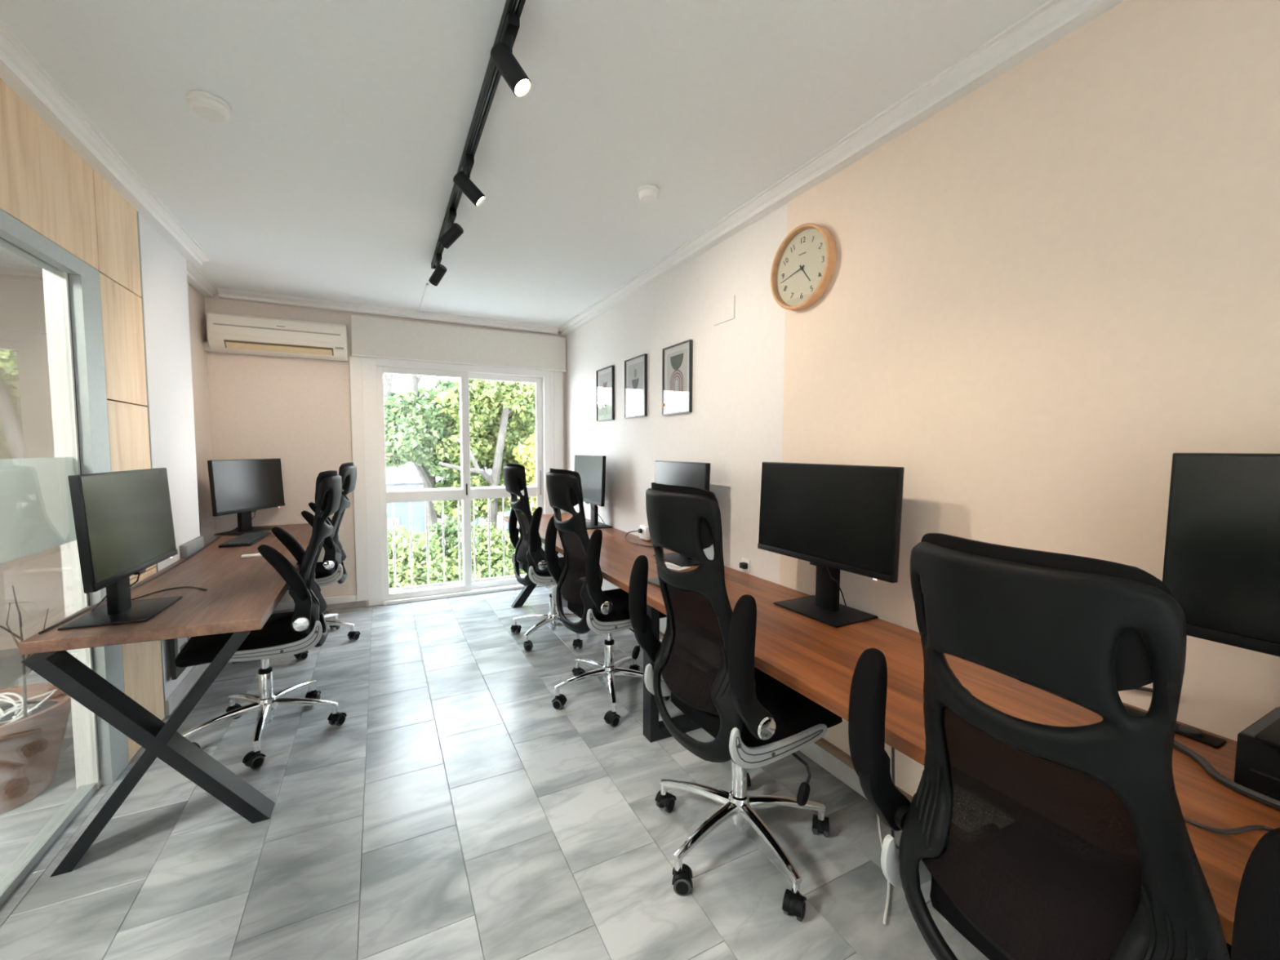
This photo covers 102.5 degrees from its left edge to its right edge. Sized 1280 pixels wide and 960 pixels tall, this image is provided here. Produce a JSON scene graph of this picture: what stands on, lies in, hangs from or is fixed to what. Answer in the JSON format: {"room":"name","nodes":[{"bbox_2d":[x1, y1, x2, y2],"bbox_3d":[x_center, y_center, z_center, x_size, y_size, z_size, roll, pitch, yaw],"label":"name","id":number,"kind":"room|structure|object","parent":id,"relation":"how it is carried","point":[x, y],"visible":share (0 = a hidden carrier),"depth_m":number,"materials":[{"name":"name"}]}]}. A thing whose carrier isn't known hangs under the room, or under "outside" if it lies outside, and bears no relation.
{"room":"open-plan office","nodes":[
{"label":"open-plan office","id":0,"kind":"room"},
{"bbox_2d":[0,208,128,906],"bbox_3d":[-0.919,0.371,-0.556,0.100,2.147,6.200,-2,4,-27],"label":"door frame","id":1,"kind":"structure","parent":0,"point":[37,515],"depth_m":2.01,"materials":[{"name":"metal"}]},
{"bbox_2d":[0,77,166,762],"bbox_3d":[-0.999,0.132,-0.363,0.064,2.600,6.643,-2,4,-27],"label":"cladding","id":2,"kind":"object","parent":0,"point":[46,184],"visible":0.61,"depth_m":2.22,"materials":[{"name":"brown wood"}]},
{"bbox_2d":[187,282,215,545],"bbox_3d":[-3.280,-0.086,3.652,0.200,2.720,1.160,-2,4,-27],"label":"wall","id":3,"kind":"structure","parent":0,"point":[196,300],"depth_m":3.81,"materials":[{"name":"paint"}]},
{"bbox_2d":[0,20,213,265],"bbox_3d":[-1.181,-1.184,-0.058,0.240,0.057,7.500,-2,4,-27],"label":"trim","id":4,"kind":"structure","parent":3,"relation":"attached to","point":[19,69],"depth_m":1.95,"materials":[{"name":"paint"}]},
{"bbox_2d":[138,213,199,699],"bbox_3d":[-2.792,-0.034,2.849,0.340,2.720,0.717,-2,4,-27],"label":"wall","id":5,"kind":"structure","parent":3,"relation":"attached to","point":[164,268],"depth_m":2.87,"materials":[{"name":"paint"}]},
{"bbox_2d":[169,636,189,679],"bbox_3d":[-2.538,0.915,2.835,0.022,0.290,0.240,-2,4,-27],"label":"wall panel","id":6,"kind":"object","parent":3,"relation":"attached to","point":[176,645],"visible":0.39,"depth_m":2.74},
{"bbox_2d":[186,263,217,297],"bbox_3d":[-3.096,-1.415,3.549,0.100,0.057,0.959,-2,4,-27],"label":"trim","id":7,"kind":"structure","parent":3,"relation":"attached to","point":[195,277],"depth_m":3.67,"materials":[{"name":"paint"}]},
{"bbox_2d":[204,341,213,351],"bbox_3d":[-3.317,-1.026,3.953,0.052,0.070,0.064,-2,4,-27],"label":"duct","id":8,"kind":"object","parent":3,"relation":"attached to","point":[206,348],"visible":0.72,"depth_m":3.92,"materials":[{"name":"white plastic"}]},
{"bbox_2d":[0,266,566,649],"bbox_3d":[-2.794,-0.132,4.436,4.838,2.720,0.200,-2,4,-27],"label":"wall","id":9,"kind":"structure","parent":0,"point":[296,411],"depth_m":4.09,"materials":[{"name":"paint"}]},
{"bbox_2d":[206,311,347,360],"bbox_3d":[-2.864,-1.141,4.107,0.904,0.285,0.208,-2,4,-27],"label":"air conditioner","id":10,"kind":"object","parent":9,"relation":"attached to","point":[232,333],"visible":1,"depth_m":4.02,"materials":[{"name":"plastic"}]},
{"bbox_2d":[223,339,333,355],"bbox_3d":[-2.833,-1.043,4.051,0.710,0.055,0.046,-2,4,-27],"label":"outlet","id":11,"kind":"object","parent":10,"relation":"attached to","point":[268,346],"depth_m":4.04,"materials":[{"name":"plastic"}]},
{"bbox_2d":[271,600,366,613],"bbox_3d":[-2.902,1.108,4.339,1.035,0.055,0.016,-2,4,-27],"label":"baseboard","id":12,"kind":"structure","parent":9,"relation":"attached to","point":[361,603],"depth_m":4.48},
{"bbox_2d":[274,355,368,610],"bbox_3d":[-2.886,0.016,4.269,1.055,2.135,0.030,-2,4,-27],"label":"trim","id":13,"kind":"structure","parent":9,"relation":"attached to","point":[355,362],"depth_m":4.47,"materials":[{"name":"white paint"}]},
{"bbox_2d":[217,288,559,334],"bbox_3d":[-2.039,-1.473,4.566,2.707,0.057,0.100,-2,4,-27],"label":"trim","id":14,"kind":"structure","parent":9,"relation":"attached to","point":[228,294],"depth_m":4.43,"materials":[{"name":"paint"}]},
{"bbox_2d":[361,356,551,606],"bbox_3d":[-1.681,0.008,4.911,1.675,2.190,0.140,-2,4,-27],"label":"door","id":15,"kind":"structure","parent":9,"relation":"in","point":[373,369],"depth_m":4.76,"materials":[{"name":"white paint"}]},
{"bbox_2d":[351,315,566,372],"bbox_3d":[-1.616,-1.256,4.821,1.920,0.345,0.055,-2,4,-27],"label":"box","id":16,"kind":"object","parent":9,"relation":"attached to","point":[371,337],"visible":1,"depth_m":4.75,"materials":[{"name":"white paint"}]},
{"bbox_2d":[549,370,564,557],"bbox_3d":[-0.859,-0.013,5.296,0.140,2.190,0.036,-2,4,-27],"label":"trim","id":17,"kind":"structure","parent":9,"relation":"attached to","point":[556,378],"depth_m":5.25,"materials":[{"name":"white paint"}]},
{"bbox_2d":[0,583,989,959],"bbox_3d":[-0.926,1.438,0.784,4.988,0.150,8.670,-2,4,-27],"label":"floor","id":18,"kind":"structure","parent":0,"point":[452,812],"depth_m":1.86,"materials":[{"name":"tile"}]},
{"bbox_2d":[0,682,71,814],"bbox_3d":[-2.598,1.096,2.041,0.500,0.365,0.500,-2,4,-27],"label":"plant pot","id":19,"kind":"object","parent":18,"relation":"on","point":[30,746],"visible":0.8,"depth_m":2.03,"materials":[{"name":"ceramic"}]},
{"bbox_2d":[0,585,48,718],"bbox_3d":[-2.341,0.674,1.959,0.139,0.601,0.243,-2,4,-27],"label":"dry branches","id":20,"kind":"object","parent":19,"relation":"on","point":[13,635],"visible":0.68,"depth_m":1.96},
{"bbox_2d":[0,688,57,724],"bbox_3d":[-2.590,0.931,2.036,0.352,0.093,0.358,-2,4,-27],"label":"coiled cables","id":21,"kind":"object","parent":19,"relation":"on","point":[17,705],"visible":0.91,"depth_m":2.11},
{"bbox_2d":[18,523,328,877],"bbox_3d":[-2.323,0.833,3.018,0.670,0.772,2.780,-2,4,-27],"label":"desk","id":22,"kind":"object","parent":18,"relation":"on","point":[241,595],"visible":0.7,"depth_m":1.86,"materials":[{"name":"wood"}]},
{"bbox_2d":[57,467,182,630],"bbox_3d":[-1.981,0.239,1.963,0.238,0.547,0.660,-1,4,-24],"label":"monitor","id":23,"kind":"object","parent":22,"relation":"on","point":[123,521],"visible":1,"depth_m":1.90,"materials":[{"name":"black"}]},
{"bbox_2d":[37,536,219,634],"bbox_3d":[-2.486,0.461,2.697,0.058,0.008,2.101,-2,4,-26],"label":"cable tray","id":24,"kind":"object","parent":22,"relation":"on","point":[177,564],"visible":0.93,"depth_m":2.12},
{"bbox_2d":[131,586,207,599],"bbox_3d":[-2.062,0.490,2.259,0.240,0.006,0.127,-3,5,-39],"label":"charging cable","id":25,"kind":"object","parent":22,"relation":"on","point":[184,586],"visible":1,"depth_m":2.29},
{"bbox_2d":[179,536,204,558],"bbox_3d":[-2.696,0.403,3.093,0.031,0.075,0.340,-2,4,-27],"label":"cable box","id":26,"kind":"object","parent":22,"relation":"on","point":[189,548],"visible":0.98,"depth_m":3.04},
{"bbox_2d":[218,531,271,547],"bbox_3d":[-2.686,0.404,3.503,0.170,0.022,0.480,-1,4,-23],"label":"keyboard","id":27,"kind":"object","parent":22,"relation":"on","point":[246,539],"visible":1,"depth_m":3.43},
{"bbox_2d":[207,458,284,535],"bbox_3d":[-2.965,0.117,3.862,0.238,0.547,0.660,0,4,1],"label":"monitor","id":28,"kind":"object","parent":22,"relation":"on","point":[242,487],"visible":0.98,"depth_m":3.82,"materials":[{"name":"black"}]},
{"bbox_2d":[240,553,262,558],"bbox_3d":[-2.231,0.438,3.017,0.180,0.018,0.040,-2,4,-35],"label":"remote control","id":29,"kind":"object","parent":22,"relation":"on","point":[251,555],"visible":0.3,"depth_m":2.98,"materials":[{"name":"white plastic"}]},
{"bbox_2d":[165,662,208,715],"bbox_3d":[-2.640,1.177,3.008,0.016,0.085,0.710,-2,4,-27],"label":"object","id":30,"kind":"structure","parent":18,"relation":"on","point":[182,689],"depth_m":2.90,"materials":[{"name":"stone"}]},
{"bbox_2d":[174,470,346,769],"bbox_3d":[-1.827,0.606,2.503,0.676,1.287,0.687,-2,4,-31],"label":"office chair","id":31,"kind":"object","parent":18,"relation":"on","point":[303,628],"visible":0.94,"depth_m":2.43,"materials":[{"name":"black fabric"}]},
{"bbox_2d":[191,742,200,748],"bbox_3d":[-2.042,1.214,2.320,0.065,0.060,0.056,0,4,-1],"label":"caster","id":32,"kind":"object","parent":31,"relation":"attached to","point":[196,744],"depth_m":2.34,"materials":[{"name":"black plastic"}]},
{"bbox_2d":[226,703,242,711],"bbox_3d":[-2.116,1.191,2.682,0.056,0.060,0.065,3,4,35],"label":"caster","id":33,"kind":"object","parent":31,"relation":"attached to","point":[232,706],"depth_m":2.66,"materials":[{"name":"black plastic"}]},
{"bbox_2d":[242,750,266,765],"bbox_3d":[-1.703,1.219,2.264,0.056,0.060,0.065,2,4,25],"label":"caster","id":34,"kind":"object","parent":31,"relation":"attached to","point":[255,757],"depth_m":2.25,"materials":[{"name":"black plastic"}]},
{"bbox_2d":[305,689,320,698],"bbox_3d":[-1.806,1.183,2.833,0.056,0.060,0.065,0,4,-10],"label":"caster","id":35,"kind":"object","parent":31,"relation":"attached to","point":[314,694],"depth_m":2.82,"materials":[{"name":"black plastic"}]},
{"bbox_2d":[315,470,337,511],"bbox_3d":[-1.598,0.054,2.618,0.097,0.198,0.372,-2,4,-31],"label":"headrest cover","id":36,"kind":"object","parent":31,"relation":"on","point":[326,491],"depth_m":2.49,"materials":[{"name":"black fabric"}]},
{"bbox_2d":[327,711,346,723],"bbox_3d":[-1.542,1.198,2.613,0.056,0.060,0.065,1,4,14],"label":"caster","id":37,"kind":"object","parent":31,"relation":"attached to","point":[335,717],"depth_m":2.59,"materials":[{"name":"black plastic"}]},
{"bbox_2d":[287,462,360,660],"bbox_3d":[-2.382,0.529,3.654,0.671,1.295,0.688,-2,4,-29],"label":"office chair","id":38,"kind":"object","parent":18,"relation":"on","point":[331,570],"visible":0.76,"depth_m":3.60,"materials":[{"name":"plastic"}]},
{"bbox_2d":[293,650,308,657],"bbox_3d":[-2.256,1.145,3.417,0.056,0.060,0.065,2,4,24],"label":"caster","id":39,"kind":"object","parent":38,"relation":"attached to","point":[304,654],"depth_m":3.40,"materials":[{"name":"black plastic"}]},
{"bbox_2d":[338,462,353,489],"bbox_3d":[-2.151,-0.026,3.759,0.097,0.198,0.372,-2,4,-29],"label":"headrest cover","id":40,"kind":"object","parent":38,"relation":"on","point":[346,469],"depth_m":3.64,"materials":[{"name":"black fabric"}]},
{"bbox_2d":[346,631,360,638],"bbox_3d":[-2.101,1.124,3.768,0.056,0.060,0.065,1,4,13],"label":"caster","id":41,"kind":"object","parent":38,"relation":"attached to","point":[352,634],"depth_m":3.75,"materials":[{"name":"black plastic"}]},
{"bbox_2d":[503,462,582,651],"bbox_3d":[-0.644,0.523,3.807,0.702,1.300,0.678,-2,4,-27],"label":"office chair","id":42,"kind":"object","parent":18,"relation":"on","point":[527,557],"visible":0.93,"depth_m":3.59,"materials":[{"name":"plastic"}]},
{"bbox_2d":[510,624,521,631],"bbox_3d":[-0.946,1.120,3.914,0.056,0.060,0.065,1,4,20],"label":"caster","id":43,"kind":"object","parent":42,"relation":"attached to","point":[514,628],"depth_m":3.89,"materials":[{"name":"black plastic"}]},
{"bbox_2d":[506,462,526,491],"bbox_3d":[-0.897,-0.020,3.650,0.097,0.198,0.372,-2,4,-27],"label":"headrest cover","id":44,"kind":"object","parent":42,"relation":"on","point":[516,481],"depth_m":3.53,"materials":[{"name":"black fabric"}]},
{"bbox_2d":[523,640,533,647],"bbox_3d":[-0.781,1.141,3.583,0.065,0.060,0.056,-1,4,-16],"label":"caster","id":45,"kind":"object","parent":42,"relation":"attached to","point":[527,643],"depth_m":3.56,"materials":[{"name":"black plastic"}]},
{"bbox_2d":[572,638,582,646],"bbox_3d":[-0.439,1.140,3.617,0.056,0.060,0.065,1,4,10],"label":"caster","id":46,"kind":"object","parent":42,"relation":"attached to","point":[576,642],"depth_m":3.60,"materials":[{"name":"black plastic"}]},
{"bbox_2d":[544,468,670,727],"bbox_3d":[-0.193,0.583,2.882,0.656,1.302,0.668,-2,4,-30],"label":"office chair","id":47,"kind":"object","parent":18,"relation":"on","point":[578,589],"visible":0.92,"depth_m":2.69,"materials":[{"name":"plastic"}]},
{"bbox_2d":[551,693,567,705],"bbox_3d":[-0.439,1.191,2.793,0.065,0.060,0.056,1,4,20],"label":"caster","id":48,"kind":"object","parent":47,"relation":"attached to","point":[560,699],"depth_m":2.78,"materials":[{"name":"black plastic"}]},
{"bbox_2d":[549,468,581,506],"bbox_3d":[-0.417,0.040,2.718,0.097,0.198,0.372,-2,4,-30],"label":"headrest cover","id":49,"kind":"object","parent":47,"relation":"on","point":[565,486],"depth_m":2.60,"materials":[{"name":"black fabric"}]},
{"bbox_2d":[572,666,585,675],"bbox_3d":[-0.378,1.169,3.158,0.065,0.060,0.056,-2,4,-34],"label":"caster","id":50,"kind":"object","parent":47,"relation":"attached to","point":[576,670],"depth_m":3.14,"materials":[{"name":"black plastic"}]},
{"bbox_2d":[604,710,620,723],"bbox_3d":[-0.142,1.203,2.620,0.065,0.060,0.056,-3,5,-44],"label":"caster","id":51,"kind":"object","parent":47,"relation":"attached to","point":[611,717],"depth_m":2.61,"materials":[{"name":"black plastic"}]},
{"bbox_2d":[629,664,639,671],"bbox_3d":[-0.034,1.168,3.188,0.056,0.060,0.065,1,4,11],"label":"caster","id":52,"kind":"object","parent":47,"relation":"attached to","point":[634,667],"depth_m":3.18,"materials":[{"name":"black plastic"}]},
{"bbox_2d":[628,482,842,921],"bbox_3d":[0.353,0.653,1.795,0.683,1.297,0.684,-2,4,-29],"label":"office chair","id":53,"kind":"object","parent":18,"relation":"on","point":[704,657],"visible":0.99,"depth_m":1.62,"materials":[{"name":"black fabric"}]},
{"bbox_2d":[654,790,675,808],"bbox_3d":[0.101,1.241,2.012,0.056,0.060,0.065,3,5,41],"label":"caster","id":54,"kind":"object","parent":53,"relation":"attached to","point":[664,799],"depth_m":1.99,"materials":[{"name":"black plastic"}]},
{"bbox_2d":[671,863,693,888],"bbox_3d":[0.136,1.264,1.644,0.065,0.060,0.056,1,4,5],"label":"caster","id":55,"kind":"object","parent":53,"relation":"attached to","point":[682,873],"depth_m":1.63,"materials":[{"name":"black plastic"}]},
{"bbox_2d":[651,482,718,549],"bbox_3d":[0.111,0.112,1.637,0.097,0.198,0.372,-2,4,-29],"label":"headrest cover","id":56,"kind":"object","parent":53,"relation":"on","point":[690,521],"depth_m":1.52,"materials":[{"name":"black fabric"}]},
{"bbox_2d":[746,772,751,786],"bbox_3d":[0.425,1.235,2.130,0.056,0.060,0.065,0,4,-4],"label":"caster","id":57,"kind":"object","parent":53,"relation":"attached to","point":[748,782],"depth_m":2.11,"materials":[{"name":"black plastic"}]},
{"bbox_2d":[782,888,806,918],"bbox_3d":[0.467,1.271,1.553,0.056,0.060,0.065,2,4,31],"label":"caster","id":58,"kind":"object","parent":53,"relation":"attached to","point":[793,903],"depth_m":1.54,"materials":[{"name":"black plastic"}]},
{"bbox_2d":[812,813,829,833],"bbox_3d":[0.664,1.251,1.883,0.056,0.060,0.065,1,4,20],"label":"caster","id":59,"kind":"object","parent":53,"relation":"attached to","point":[820,822],"depth_m":1.86,"materials":[{"name":"black plastic"}]},
{"bbox_2d":[503,512,1279,945],"bbox_3d":[0.264,0.882,2.568,0.714,0.750,5.730,-2,4,-27],"label":"desk","id":60,"kind":"object","parent":18,"relation":"on","point":[816,660],"visible":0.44,"depth_m":1.46,"materials":[{"name":"brown wood"}]},
{"bbox_2d":[573,454,612,528],"bbox_3d":[-0.406,0.091,4.362,0.238,0.603,0.690,-2,4,-26],"label":"monitor","id":61,"kind":"object","parent":60,"relation":"on","point":[591,469],"visible":0.81,"depth_m":4.26,"materials":[{"name":"black"}]},
{"bbox_2d":[647,577,660,586],"bbox_3d":[0.179,0.503,2.506,0.202,0.012,0.260,-2,4,-35],"label":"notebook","id":62,"kind":"object","parent":60,"relation":"on","point":[655,581],"visible":0.02,"depth_m":2.52,"materials":[{"name":"grey paper"}]},
{"bbox_2d":[664,562,689,570],"bbox_3d":[0.185,0.485,2.890,0.100,0.002,0.180,-3,5,-44],"label":"sheet","id":63,"kind":"object","parent":60,"relation":"on","point":[668,565],"visible":0.75,"depth_m":2.86,"materials":[{"name":"paper"}]},
{"bbox_2d":[653,460,710,566],"bbox_3d":[0.262,0.183,3.051,0.238,0.585,0.575,-2,4,-27],"label":"monitor","id":64,"kind":"object","parent":60,"relation":"on","point":[693,474],"visible":0.33,"depth_m":2.98,"materials":[{"name":"black"}]},
{"bbox_2d":[757,462,904,627],"bbox_3d":[0.754,0.236,2.084,0.238,0.603,0.690,-2,4,-28],"label":"monitor","id":65,"kind":"object","parent":60,"relation":"on","point":[834,518],"visible":1,"depth_m":2.01,"materials":[{"name":"black"}]},
{"bbox_2d":[876,813,889,924],"bbox_3d":[0.838,0.962,1.740,0.044,0.704,0.532,2,4,21],"label":"cable","id":66,"kind":"object","parent":60,"relation":"hanging from","point":[877,816],"visible":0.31,"depth_m":1.63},
{"bbox_2d":[890,746,898,848],"bbox_3d":[0.879,0.957,1.746,0.112,0.694,0.017,-3,5,-43],"label":"hanging cable","id":67,"kind":"object","parent":60,"relation":"hanging from","point":[892,748],"visible":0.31,"depth_m":1.71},
{"bbox_2d":[1124,705,1226,747],"bbox_3d":[1.269,0.586,1.234,0.056,0.013,0.180,-2,4,-27],"label":"socket","id":68,"kind":"object","parent":60,"relation":"attached to","point":[1190,732],"visible":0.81,"depth_m":1.19,"materials":[{"name":"black plastic"}]},
{"bbox_2d":[1173,739,1279,809],"bbox_3d":[1.223,0.602,0.893,0.098,0.023,0.615,-1,4,-12],"label":"cable","id":69,"kind":"object","parent":60,"relation":"on","point":[1205,764],"visible":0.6,"depth_m":1.01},
{"bbox_2d":[1182,816,1274,834],"bbox_3d":[1.019,0.606,0.921,0.088,0.009,0.225,-3,5,-38],"label":"cable","id":70,"kind":"object","parent":60,"relation":"on","point":[1254,827],"visible":0.47,"depth_m":0.89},
{"bbox_2d":[1234,706,1279,800],"bbox_3d":[1.374,0.558,0.898,0.236,0.106,0.390,-2,4,-27],"label":"box","id":71,"kind":"object","parent":60,"relation":"on","point":[1257,763],"visible":0.94,"depth_m":1.00,"materials":[{"name":"grey plastic"}]},
{"bbox_2d":[1162,453,1279,747],"bbox_3d":[1.361,0.232,0.876,0.238,0.549,0.660,-2,4,-27],"label":"monitor","id":72,"kind":"object","parent":71,"relation":"on","point":[1221,564],"visible":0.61,"depth_m":1.06,"materials":[{"name":"black"}]},
{"bbox_2d":[848,533,1279,959],"bbox_3d":[0.840,0.725,0.974,0.670,1.262,0.671,-1,4,-24],"label":"office chair","id":73,"kind":"object","parent":18,"relation":"on","point":[1033,841],"visible":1,"depth_m":0.79,"materials":[{"name":"plastic"}]},
{"bbox_2d":[920,533,1173,691],"bbox_3d":[0.600,0.200,0.833,0.097,0.198,0.372,-1,4,-24],"label":"headrest cover","id":74,"kind":"object","parent":73,"relation":"on","point":[1086,624],"depth_m":0.73,"materials":[{"name":"black fabric"}]},
{"bbox_2d":[0,0,1048,327],"bbox_3d":[-0.915,-1.351,0.611,4.988,0.200,8.670,-2,4,-27],"label":"ceiling","id":75,"kind":"structure","parent":0,"point":[331,171],"depth_m":1.88,"materials":[{"name":"paint"}]},
{"bbox_2d":[186,90,231,123],"bbox_3d":[-1.510,-1.303,1.801,0.124,0.047,0.124,-2,4,-27],"label":"smoke detector","id":76,"kind":"object","parent":75,"relation":"attached to","point":[208,106],"visible":1,"depth_m":1.77,"materials":[{"name":"white plastic"}]},
{"bbox_2d":[431,0,525,269],"bbox_3d":[0.072,-1.228,0.577,0.038,0.035,6.300,-2,4,-27],"label":"track","id":77,"kind":"object","parent":75,"relation":"attached to","point":[492,75],"visible":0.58,"depth_m":1.81,"materials":[{"name":"black metal"}]},
{"bbox_2d":[428,253,447,286],"bbox_3d":[-1.250,-1.291,3.174,0.128,0.170,0.073,3,5,39],"label":"track spotlight","id":78,"kind":"object","parent":77,"relation":"attached to","point":[440,271],"visible":1,"depth_m":3.15,"materials":[{"name":"black plastic"}]},
{"bbox_2d":[438,208,463,248],"bbox_3d":[-0.952,-1.257,2.586,0.132,0.164,0.078,3,4,35],"label":"track spotlight","id":79,"kind":"object","parent":77,"relation":"attached to","point":[455,230],"visible":1,"depth_m":2.56,"materials":[{"name":"black plastic"}]},
{"bbox_2d":[453,153,485,206],"bbox_3d":[-0.703,-1.223,2.115,0.113,0.172,0.106,2,4,23],"label":"track spotlight","id":80,"kind":"object","parent":77,"relation":"attached to","point":[463,181],"visible":1,"depth_m":2.09,"materials":[{"name":"black plastic"}]},
{"bbox_2d":[490,11,531,97],"bbox_3d":[-0.363,-1.178,1.445,0.110,0.176,0.087,3,4,34],"label":"track spotlight","id":81,"kind":"object","parent":77,"relation":"attached to","point":[502,56],"visible":1,"depth_m":1.42,"materials":[{"name":"black plastic"}]},
{"bbox_2d":[637,184,659,203],"bbox_3d":[0.040,-1.335,2.402,0.104,0.047,0.104,-2,4,-27],"label":"smoke detector","id":82,"kind":"object","parent":75,"relation":"attached to","point":[647,193],"visible":1,"depth_m":2.37,"materials":[{"name":"white plastic"}]},
{"bbox_2d":[565,0,1279,796],"bbox_3d":[1.157,0.047,1.783,0.202,2.720,8.520,-2,4,-27],"label":"wall","id":83,"kind":"structure","parent":0,"point":[1060,282],"depth_m":1.54,"materials":[{"name":"paint"}]},
{"bbox_2d":[595,364,614,422],"bbox_3d":[-0.297,-0.727,4.365,0.022,0.444,0.344,-2,4,-27],"label":"framed print","id":84,"kind":"object","parent":83,"relation":"attached to","point":[605,377],"visible":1,"depth_m":4.35,"materials":[{"name":"paper"}]},
{"bbox_2d":[624,353,647,417],"bbox_3d":[-0.035,-0.694,3.849,0.022,0.444,0.344,-2,4,-27],"label":"framed print","id":85,"kind":"object","parent":83,"relation":"attached to","point":[635,368],"visible":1,"depth_m":3.84,"materials":[{"name":"paper"}]},
{"bbox_2d":[638,524,650,540],"bbox_3d":[0.032,0.379,3.716,0.072,0.100,0.120,-2,4,-27],"label":"adapter","id":86,"kind":"object","parent":83,"relation":"attached to","point":[643,531],"visible":0.84,"depth_m":3.69,"materials":[{"name":"white plastic"}]},
{"bbox_2d":[662,339,693,415],"bbox_3d":[0.237,-0.650,3.316,0.022,0.444,0.344,-2,4,-27],"label":"framed print","id":87,"kind":"object","parent":83,"relation":"attached to","point":[677,359],"visible":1,"depth_m":3.30,"materials":[{"name":"paper"}]},
{"bbox_2d":[713,294,734,325],"bbox_3d":[0.469,-0.944,2.864,0.004,0.125,0.192,-2,4,-27],"label":"hatch","id":88,"kind":"object","parent":83,"relation":"attached to","point":[724,310],"visible":1,"depth_m":2.86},
{"bbox_2d":[739,557,750,573],"bbox_3d":[0.553,0.457,2.738,0.031,0.070,0.070,-2,4,-27],"label":"outlet","id":89,"kind":"object","parent":83,"relation":"attached to","point":[744,565],"visible":1,"depth_m":2.73,"materials":[{"name":"white plastic"}]},
{"bbox_2d":[631,627,867,799],"bbox_3d":[1.102,1.271,1.721,0.016,0.085,8.320,-2,4,-27],"label":"baseboard","id":90,"kind":"structure","parent":83,"relation":"attached to","point":[827,761],"depth_m":2.22,"materials":[{"name":"stone"}]},
{"bbox_2d":[659,631,912,803],"bbox_3d":[0.353,1.110,3.173,0.031,0.030,4.400,-2,4,-27],"label":"duct","id":91,"kind":"object","parent":83,"relation":"attached to","point":[824,744],"visible":0.02,"depth_m":2.19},
{"bbox_2d":[770,222,836,311],"bbox_3d":[0.725,-0.951,2.303,0.050,0.360,0.360,-2,4,-27],"label":"wall clock","id":92,"kind":"object","parent":83,"relation":"attached to","point":[804,264],"visible":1,"depth_m":2.29,"materials":[{"name":"brown wood"}]},
{"bbox_2d":[558,0,1124,335],"bbox_3d":[1.075,-1.274,1.545,0.100,0.057,8.320,-2,4,-27],"label":"trim","id":93,"kind":"structure","parent":83,"relation":"attached to","point":[1054,20],"depth_m":1.83,"materials":[{"name":"paint"}]},
{"label":"outside","id":94,"kind":"structure","parent":0,"visible":0},
{"bbox_3d":[-10.465,3.512,31.874,70.000,0.200,54.200,-2,4,-27],"label":"ground","id":95,"kind":"structure","parent":94,"visible":0},
{"bbox_2d":[387,522,455,588],"bbox_3d":[-3.441,2.792,7.750,1.610,4.271,1.557,-2,4,-27],"label":"bush","id":96,"kind":"object","parent":95,"relation":"on","point":[402,550],"visible":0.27,"depth_m":7.41,"materials":[{"name":"green plant"}]},
{"bbox_2d":[383,373,484,527],"bbox_3d":[-4.654,1.122,9.313,3.847,7.408,2.060,-1,4,-14],"label":"leafy tree","id":97,"kind":"object","parent":95,"relation":"on","point":[412,423],"visible":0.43,"depth_m":9.02,"materials":[{"name":"green plant"}]},
{"bbox_2d":[413,562,482,585],"bbox_3d":[-2.684,3.063,7.564,1.280,3.760,1.259,-2,4,-27],"label":"bush","id":98,"kind":"object","parent":95,"relation":"on","point":[452,572],"visible":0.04,"depth_m":7.37,"materials":[{"name":"green plant"}]},
{"bbox_2d":[420,516,481,566],"bbox_3d":[-3.040,2.724,8.753,1.348,4.288,1.397,1,4,18],"label":"bush","id":99,"kind":"object","parent":95,"relation":"on","point":[451,529],"visible":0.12,"depth_m":8.42,"materials":[{"name":"green plant"}]},
{"bbox_2d":[386,437,535,546],"bbox_3d":[-8.616,0.812,18.133,11.400,6.900,6.420,-2,4,-27],"label":"house","id":100,"kind":"structure","parent":95,"relation":"on","point":[406,476],"depth_m":15.68,"materials":[{"name":"white paint"}]},
{"bbox_2d":[430,377,535,529],"bbox_3d":[-2.713,1.150,9.839,2.449,7.305,2.534,2,4,25],"label":"tree","id":101,"kind":"object","parent":95,"relation":"on","point":[503,413],"visible":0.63,"depth_m":9.23,"materials":[{"name":"green plant"}]},
{"bbox_2d":[450,519,526,577],"bbox_3d":[-2.297,2.750,8.371,1.447,4.288,1.528,1,4,20],"label":"bush","id":102,"kind":"object","parent":95,"relation":"on","point":[482,555],"visible":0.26,"depth_m":7.97,"materials":[{"name":"green plant"}]},
{"bbox_2d":[506,432,536,533],"bbox_3d":[-1.562,1.909,9.398,1.788,5.843,1.386,-2,4,-32],"label":"tree","id":103,"kind":"object","parent":95,"relation":"on","point":[527,459],"visible":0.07,"depth_m":8.84,"materials":[{"name":"green plant"}]},
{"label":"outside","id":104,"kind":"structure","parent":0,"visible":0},
{"bbox_2d":[389,583,462,593],"bbox_3d":[-1.798,1.216,5.378,4.000,0.220,0.420,-2,4,-27],"label":"floor","id":105,"kind":"structure","parent":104,"point":[460,584],"depth_m":5.27,"materials":[{"name":"stone"}]},
{"bbox_2d":[386,484,536,591],"bbox_3d":[-1.700,0.562,5.262,3.900,0.980,0.050,-2,4,-27],"label":"balcony railing","id":106,"kind":"object","parent":105,"relation":"on","point":[443,542],"visible":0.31,"depth_m":5.14,"materials":[{"name":"metal"}]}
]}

